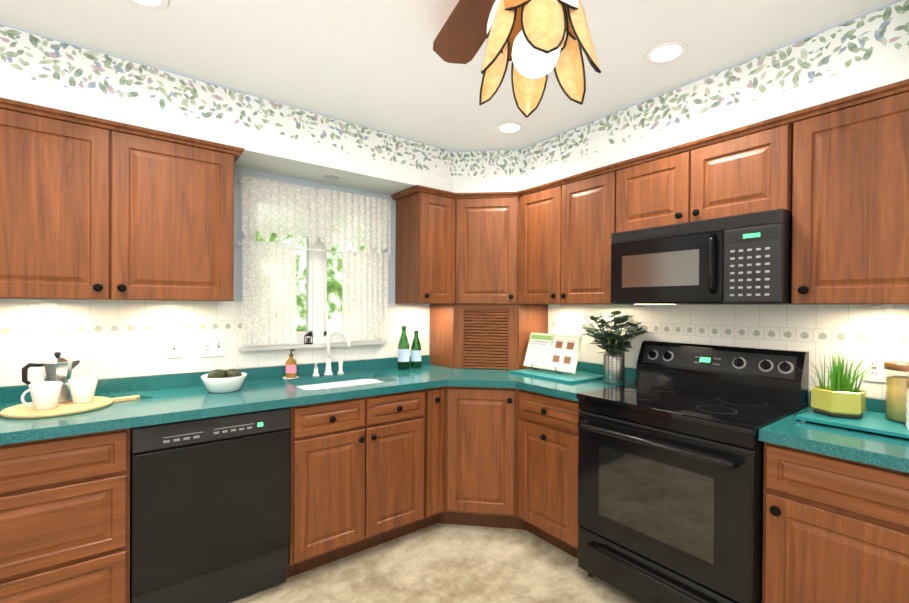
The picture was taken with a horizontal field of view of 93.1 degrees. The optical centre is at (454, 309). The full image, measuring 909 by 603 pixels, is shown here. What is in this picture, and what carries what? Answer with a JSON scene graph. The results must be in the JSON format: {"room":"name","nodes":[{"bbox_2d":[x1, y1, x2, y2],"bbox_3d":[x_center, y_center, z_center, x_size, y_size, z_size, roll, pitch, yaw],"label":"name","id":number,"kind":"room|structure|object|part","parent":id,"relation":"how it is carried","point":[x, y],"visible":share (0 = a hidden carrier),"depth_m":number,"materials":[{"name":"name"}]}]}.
{"room":"kitchen","nodes":[
{"label":"kitchen","id":0,"kind":"room"},
{"bbox_2d":[0,166,429,570],"bbox_3d":[-1.474,0.107,2.370,4.640,2.440,0.126,0,0,-37],"label":"wall","id":1,"kind":"structure","parent":0,"point":[106,339],"depth_m":2.24,"materials":[{"name":"white paint"}]},
{"bbox_2d":[0,108,233,300],"bbox_3d":[-1.581,-0.412,1.982,0.974,0.736,0.358,0,0,-37],"label":"upper cabinet","id":2,"kind":"object","parent":1,"relation":"attached to","point":[90,213],"visible":1,"depth_m":1.86,"materials":[{"name":"brown wood"}]},
{"bbox_2d":[25,299,47,301],"bbox_3d":[-1.788,-0.037,1.843,0.072,0.011,0.072,0,0,-37],"label":"puck","id":3,"kind":"object","parent":2,"relation":"attached to","point":[36,300],"visible":1,"depth_m":1.82,"materials":[{"name":"white plastic"}]},
{"bbox_2d":[164,301,181,302],"bbox_3d":[-1.399,-0.036,2.140,0.072,0.011,0.072,0,0,-37],"label":"puck","id":4,"kind":"object","parent":2,"relation":"attached to","point":[173,301],"visible":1,"depth_m":2.11,"materials":[{"name":"white plastic"}]},
{"bbox_2d":[0,79,908,200],"bbox_3d":[-0.183,-0.783,1.574,2.700,0.031,2.696,0,0,-37],"label":"crown molding","id":5,"kind":"structure","parent":2,"relation":"attached to","point":[892,89],"depth_m":1.92,"materials":[{"name":"brown wood"}]},
{"bbox_2d":[166,336,181,358],"bbox_3d":[-1.482,0.202,2.277,0.069,0.114,0.014,0,0,-37],"label":"switch plate","id":6,"kind":"object","parent":1,"relation":"attached to","point":[173,347],"visible":1,"depth_m":2.28,"materials":[{"name":"white plastic"}]},
{"bbox_2d":[200,334,224,357],"bbox_3d":[-1.338,0.203,2.386,0.120,0.126,0.014,0,0,-37],"label":"electrical outlet plate","id":7,"kind":"object","parent":1,"relation":"attached to","point":[212,345],"visible":1,"depth_m":2.39,"materials":[{"name":"white plastic"}]},
{"bbox_2d":[245,231,377,345],"bbox_3d":[-0.905,-0.252,2.812,0.880,0.940,0.070,0,0,-37],"label":"window","id":8,"kind":"structure","parent":1,"relation":"in","point":[316,294],"depth_m":2.78,"materials":[{"name":"white plastic"}]},
{"bbox_2d":[237,180,388,256],"bbox_3d":[-0.853,-0.548,2.745,0.962,0.367,0.033,0,0,-37],"label":"curtain rod","id":9,"kind":"object","parent":1,"relation":"attached to","point":[238,181],"visible":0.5,"depth_m":2.70,"materials":[{"name":"white plastic"}]},
{"bbox_2d":[242,239,295,344],"bbox_3d":[-1.081,-0.096,2.524,0.300,0.600,0.024,0,0,-37],"label":"cafe curtain","id":10,"kind":"object","parent":9,"relation":"hanging from","point":[268,292],"visible":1,"depth_m":2.52,"materials":[{"name":"fabric"}]},
{"bbox_2d":[241,175,324,244],"bbox_3d":[-0.999,-0.579,2.583,0.510,0.355,0.022,0,0,-37],"label":"curtain valance","id":11,"kind":"object","parent":9,"relation":"hanging from","point":[282,210],"visible":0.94,"depth_m":2.56,"materials":[{"name":"fabric"}]},
{"bbox_2d":[321,188,390,254],"bbox_3d":[-0.635,-0.562,2.831,0.490,0.385,0.022,0,0,-37],"label":"curtain valance","id":12,"kind":"object","parent":9,"relation":"hanging from","point":[355,221],"visible":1,"depth_m":2.82,"materials":[{"name":"fabric"}]},
{"bbox_2d":[342,249,387,340],"bbox_3d":[-0.599,-0.095,2.893,0.335,0.600,0.024,0,0,-37],"label":"cafe curtain","id":13,"kind":"object","parent":9,"relation":"hanging from","point":[364,295],"visible":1,"depth_m":2.89,"materials":[{"name":"fabric"}]},
{"bbox_2d":[239,340,387,351],"bbox_3d":[-0.865,0.230,2.759,0.940,0.021,0.079,0,0,-37],"label":"window sill","id":14,"kind":"structure","parent":1,"relation":"attached to","point":[259,348],"depth_m":2.68,"materials":[{"name":"white"}]},
{"bbox_2d":[304,329,312,343],"bbox_3d":[-0.917,0.172,2.703,0.048,0.093,0.040,0,0,-37],"label":"lantern ornament","id":15,"kind":"object","parent":14,"relation":"on","point":[308,340],"visible":1,"depth_m":2.70,"materials":[{"name":"black metal"}]},
{"bbox_2d":[395,192,454,303],"bbox_3d":[-0.199,-0.408,3.039,0.294,0.736,0.358,0,0,-37],"label":"upper cabinet","id":16,"kind":"object","parent":1,"relation":"attached to","point":[425,252],"visible":1,"depth_m":2.93,"materials":[{"name":"brown wood"}]},
{"bbox_2d":[455,197,519,303],"bbox_3d":[0.252,-0.406,3.212,0.631,0.736,0.633,0,0,-37],"label":"upper cabinet","id":17,"kind":"object","parent":1,"relation":"attached to","point":[486,250],"visible":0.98,"depth_m":2.98,"materials":[{"name":"brown wood"}]},
{"bbox_2d":[130,523,639,602],"bbox_3d":[-0.142,1.397,0.625,4.400,0.100,4.300,0,0,-37],"label":"floor","id":18,"kind":"structure","parent":0,"point":[443,563],"depth_m":2.16,"materials":[{"name":"plastic"}]},
{"bbox_2d":[0,428,129,602],"bbox_3d":[-1.760,0.892,1.670,0.795,0.874,0.658,0,0,-37],"label":"drawers","id":19,"kind":"object","parent":18,"relation":"on","point":[64,519],"visible":0.92,"depth_m":1.56,"materials":[{"name":"brown wood"}]},
{"bbox_2d":[130,407,290,602],"bbox_3d":[-1.206,0.888,2.107,0.604,0.860,0.626,0,0,-37],"label":"dishwasher","id":20,"kind":"object","parent":18,"relation":"on","point":[210,506],"visible":0.98,"depth_m":1.85,"materials":[{"name":"black metal"}]},
{"bbox_2d":[286,386,444,577],"bbox_3d":[-0.592,0.895,2.564,0.914,0.874,0.658,0,0,-37],"label":"base cabinet","id":21,"kind":"object","parent":18,"relation":"on","point":[357,474],"depth_m":2.28,"materials":[{"name":"brown wood"}]},
{"bbox_3d":[-0.286,0.896,2.799,0.142,0.874,0.658,0,0,-37],"label":"base cabinet filler","id":22,"kind":"part","parent":21,"relation":"part of","materials":[{"name":"brown wood"}]},
{"bbox_2d":[437,386,525,529],"bbox_3d":[0.218,0.898,3.016,0.917,0.874,0.925,0,0,-37],"label":"base cabinet","id":23,"kind":"object","parent":18,"relation":"on","point":[481,462],"visible":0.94,"depth_m":2.58,"materials":[{"name":"brown wood"}]},
{"bbox_2d":[0,355,447,444],"bbox_3d":[-0.804,0.478,2.396,3.297,0.258,0.661,0,0,-37],"label":"countertop","id":24,"kind":"structure","parent":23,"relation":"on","point":[181,397],"depth_m":2.11,"materials":[{"name":"teal stone"}]},
{"bbox_2d":[0,395,152,418],"bbox_3d":[-1.587,0.406,1.838,0.490,0.015,0.344,0,0,-37],"label":"serving board","id":25,"kind":"object","parent":24,"relation":"on","point":[21,411],"visible":0.81,"depth_m":1.73,"materials":[{"name":"brown wood"}]},
{"bbox_2d":[21,381,62,409],"bbox_3d":[-1.647,0.348,1.722,0.118,0.100,0.100,0,0,-37],"label":"mug","id":26,"kind":"object","parent":25,"relation":"on","point":[45,395],"visible":1,"depth_m":1.70,"materials":[{"name":"white ceramic"}]},
{"bbox_2d":[21,352,79,402],"bbox_3d":[-1.722,0.290,1.840,0.180,0.214,0.108,0,0,-37],"label":"moka pot","id":27,"kind":"object","parent":25,"relation":"on","point":[58,367],"visible":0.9,"depth_m":1.82,"materials":[{"name":"silver metal"}]},
{"bbox_2d":[67,377,97,403],"bbox_3d":[-1.589,0.347,1.842,0.100,0.100,0.100,0,0,-37],"label":"mug","id":28,"kind":"object","parent":25,"relation":"on","point":[82,389],"visible":1,"depth_m":1.81,"materials":[{"name":"white ceramic"}]},
{"bbox_2d":[201,369,246,392],"bbox_3d":[-1.173,0.359,2.192,0.208,0.111,0.208,0,0,-37],"label":"bowl","id":29,"kind":"object","parent":24,"relation":"on","point":[222,381],"visible":1,"depth_m":2.13,"materials":[{"name":"white ceramic"}]},
{"bbox_2d":[283,349,298,378],"bbox_3d":[-0.977,0.326,2.574,0.096,0.174,0.095,0,0,-37],"label":"soap dispenser","id":30,"kind":"object","parent":24,"relation":"on","point":[290,367],"visible":1,"depth_m":2.55,"materials":[{"name":"orange plastic"}]},
{"bbox_2d":[312,330,350,375],"bbox_3d":[-0.766,0.271,2.679,0.207,0.286,0.165,0,0,-37],"label":"faucet","id":31,"kind":"object","parent":24,"relation":"on","point":[328,370],"visible":1,"depth_m":2.71,"materials":[{"name":"white metal"}]},
{"bbox_2d":[398,326,409,369],"bbox_3d":[-0.353,0.266,2.994,0.081,0.298,0.080,0,0,-37],"label":"bottle","id":32,"kind":"object","parent":24,"relation":"on","point":[403,353],"visible":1,"depth_m":2.96,"materials":[{"name":"green glass"}]},
{"bbox_2d":[411,331,420,367],"bbox_3d":[-0.274,0.284,3.068,0.075,0.263,0.074,0,0,-37],"label":"bottle","id":33,"kind":"object","parent":24,"relation":"on","point":[416,354],"visible":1,"depth_m":3.04,"materials":[{"name":"green glass"}]},
{"bbox_2d":[429,304,547,369],"bbox_3d":[0.248,0.191,3.217,0.627,0.455,0.627,0,0,-37],"label":"appliance garage","id":34,"kind":"object","parent":24,"relation":"on","point":[482,336],"visible":0.92,"depth_m":3.02,"materials":[{"name":"brown wood"}]},
{"bbox_2d":[448,361,636,401],"bbox_3d":[0.554,0.411,2.566,0.933,0.108,0.720,0,0,-37],"label":"countertop","id":35,"kind":"structure","parent":23,"relation":"on","point":[465,377],"depth_m":2.56,"materials":[{"name":"teal stone"}]},
{"bbox_2d":[510,368,603,383],"bbox_3d":[0.663,0.418,2.773,0.365,0.012,0.500,0,0,-37],"label":"cutting board","id":36,"kind":"object","parent":35,"relation":"on","point":[577,376],"visible":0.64,"depth_m":2.68,"materials":[{"name":"teal glass"}]},
{"bbox_2d":[529,363,561,373],"bbox_3d":[0.624,0.304,2.808,0.136,0.207,0.240,0,0,-37],"label":"book stand","id":37,"kind":"object","parent":36,"relation":"on","point":[544,369],"visible":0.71,"depth_m":2.76,"materials":[{"name":"black metal"}]},
{"bbox_2d":[524,332,582,373],"bbox_3d":[0.633,0.279,2.815,0.093,0.233,0.418,0,0,-37],"label":"cookbook","id":38,"kind":"object","parent":37,"relation":"on","point":[559,352],"visible":1,"depth_m":2.79,"materials":[{"name":"white paper"}]},
{"bbox_2d":[580,311,654,383],"bbox_3d":[0.891,0.217,2.521,0.417,0.420,0.456,0,0,-37],"label":"potted plant","id":39,"kind":"object","parent":35,"relation":"on","point":[614,365],"visible":1,"depth_m":2.46,"materials":[{"name":"green plant"}]},
{"bbox_2d":[518,389,580,558],"bbox_3d":[0.738,0.905,2.551,0.658,0.874,0.456,0,0,-37],"label":"base cabinet","id":40,"kind":"object","parent":18,"relation":"on","point":[547,467],"visible":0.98,"depth_m":2.36,"materials":[{"name":"brown wood"}]},
{"bbox_2d":[577,340,808,602],"bbox_3d":[1.079,0.767,2.031,0.729,1.160,0.765,0,0,-37],"label":"range","id":41,"kind":"object","parent":18,"relation":"on","point":[670,473],"visible":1,"depth_m":1.87,"materials":[{"name":"black metal"}]},
{"bbox_2d":[762,442,908,602],"bbox_3d":[1.594,0.917,1.432,0.658,0.874,0.797,0,0,-37],"label":"base cabinet","id":42,"kind":"object","parent":18,"relation":"on","point":[835,529],"visible":0.96,"depth_m":1.41,"materials":[{"name":"brown wood"}]},
{"bbox_2d":[759,391,908,472],"bbox_3d":[1.629,0.426,1.399,0.645,0.108,0.894,0,0,-37],"label":"countertop","id":43,"kind":"structure","parent":42,"relation":"on","point":[877,449],"depth_m":1.46,"materials":[{"name":"teal stone"}]},
{"bbox_2d":[795,408,908,437],"bbox_3d":[1.603,0.428,1.597,0.350,0.020,0.460,0,0,-37],"label":"cutting board","id":44,"kind":"object","parent":43,"relation":"on","point":[875,422],"visible":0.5,"depth_m":1.59,"materials":[{"name":"teal"}]},
{"bbox_2d":[796,351,881,418],"bbox_3d":[1.505,0.286,1.713,0.223,0.259,0.259,0,0,-37],"label":"potted plant","id":45,"kind":"object","parent":44,"relation":"on","point":[840,396],"visible":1,"depth_m":1.68,"materials":[{"name":"yellow ceramic"}]},
{"bbox_2d":[884,361,908,423],"bbox_3d":[1.689,0.309,1.601,0.134,0.218,0.134,0,0,-37],"label":"pasta jar","id":46,"kind":"object","parent":44,"relation":"on","point":[896,398],"visible":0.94,"depth_m":1.59,"materials":[{"name":"clear glass"}]},
{"bbox_2d":[906,379,908,429],"bbox_3d":[1.638,0.331,1.453,0.160,0.170,0.160,0,0,-37],"label":"jar candle","id":47,"kind":"object","parent":44,"relation":"on","point":[907,404],"visible":1,"depth_m":1.50,"materials":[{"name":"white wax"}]},
{"bbox_2d":[0,0,893,149],"bbox_3d":[-0.124,-1.143,0.610,4.640,0.100,4.540,0,0,-37],"label":"ceiling","id":48,"kind":"structure","parent":0,"point":[380,65],"depth_m":1.81,"materials":[{"name":"white paint"}]},
{"bbox_2d":[126,0,168,9],"bbox_3d":[-1.097,-1.102,1.503,0.170,0.006,0.170,0,0,-37],"label":"recessed light","id":49,"kind":"object","parent":48,"relation":"in","point":[155,4],"visible":1,"depth_m":1.55,"materials":[{"name":"white paint"}]},
{"bbox_2d":[496,122,523,133],"bbox_3d":[0.334,-1.098,2.611,0.170,0.006,0.170,0,0,-37],"label":"recessed light","id":50,"kind":"object","parent":48,"relation":"in","point":[509,127],"visible":1,"depth_m":2.61,"materials":[{"name":"white glass"}]},
{"bbox_2d":[433,0,600,117],"bbox_3d":[0.206,-0.823,1.083,0.993,0.541,0.993,1,0,24],"label":"ceiling fan","id":51,"kind":"object","parent":48,"relation":"hanging from","point":[535,42],"visible":1,"depth_m":1.13,"materials":[{"name":"glass"}]},
{"bbox_3d":[0.205,-0.721,1.083,0.118,0.265,0.120,0,0,-37],"label":"bulb","id":52,"kind":"part","parent":51,"relation":"part of","materials":[{"name":"white glass"}]},
{"bbox_2d":[644,41,688,64],"bbox_3d":[0.902,-1.089,1.836,0.170,0.006,0.170,0,0,-37],"label":"recessed light","id":53,"kind":"object","parent":48,"relation":"in","point":[666,53],"visible":1,"depth_m":1.83,"materials":[{"name":"white glass"}]},
{"bbox_2d":[0,0,908,195],"bbox_3d":[-0.126,-0.944,0.610,4.398,0.297,4.298,0,0,-37],"label":"soffit","id":54,"kind":"structure","parent":0,"point":[864,51],"depth_m":2.04,"materials":[{"name":"paint"}]},
{"bbox_2d":[320,173,342,180],"bbox_3d":[-0.753,-0.808,2.632,0.140,0.006,0.140,0,0,-37],"label":"recessed light","id":55,"kind":"object","parent":54,"relation":"attached to","point":[331,176],"visible":0.96,"depth_m":2.63,"materials":[{"name":"white paint"}]},
{"bbox_2d":[538,304,908,403],"bbox_3d":[1.696,0.132,1.942,0.126,2.440,4.420,0,0,-37],"label":"wall","id":56,"kind":"structure","parent":0,"point":[851,331],"depth_m":2.06,"materials":[{"name":"white paint"}]},
{"bbox_2d":[519,171,636,304],"bbox_3d":[0.774,-0.399,2.754,0.358,0.736,0.732,0,0,-37],"label":"upper cabinet","id":57,"kind":"object","parent":56,"relation":"attached to","point":[566,231],"visible":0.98,"depth_m":2.62,"materials":[{"name":"brown wood"}]},
{"bbox_2d":[616,124,792,232],"bbox_3d":[1.239,-0.582,2.147,0.358,0.356,0.780,0,0,-37],"label":"upper cabinet","id":58,"kind":"object","parent":56,"relation":"attached to","point":[751,173],"visible":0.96,"depth_m":1.98,"materials":[{"name":"brown wood"}]},
{"bbox_2d":[611,208,806,304],"bbox_3d":[1.209,-0.213,2.116,0.441,0.380,0.759,0,0,-37],"label":"microwave","id":59,"kind":"object","parent":58,"relation":"attached to","point":[743,259],"visible":1,"depth_m":1.92,"materials":[{"name":"black"}]},
{"bbox_2d":[791,91,908,304],"bbox_3d":[1.643,-0.386,1.619,0.358,0.736,0.539,0,0,-37],"label":"upper cabinet","id":60,"kind":"object","parent":56,"relation":"attached to","point":[850,216],"visible":1,"depth_m":1.59,"materials":[{"name":"brown wood"}]},
{"bbox_2d":[867,305,892,307],"bbox_3d":[1.632,-0.012,1.652,0.072,0.011,0.072,0,0,-37],"label":"puck","id":61,"kind":"object","parent":60,"relation":"attached to","point":[879,306],"visible":1,"depth_m":1.63,"materials":[{"name":"white plastic"}]},
{"bbox_2d":[862,353,886,382],"bbox_3d":[1.735,0.243,1.779,0.008,0.116,0.072,0,0,-37],"label":"electrical outlet plate","id":62,"kind":"object","parent":56,"relation":"attached to","point":[878,371],"visible":0.88,"depth_m":1.77,"materials":[{"name":"white plastic"}]},
{"label":"outside","id":63,"kind":"structure","parent":0,"visible":0},
{"bbox_2d":[256,231,364,330],"bbox_3d":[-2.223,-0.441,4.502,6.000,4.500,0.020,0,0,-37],"label":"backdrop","id":64,"kind":"structure","parent":63,"point":[335,317],"depth_m":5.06,"materials":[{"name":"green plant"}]}
]}

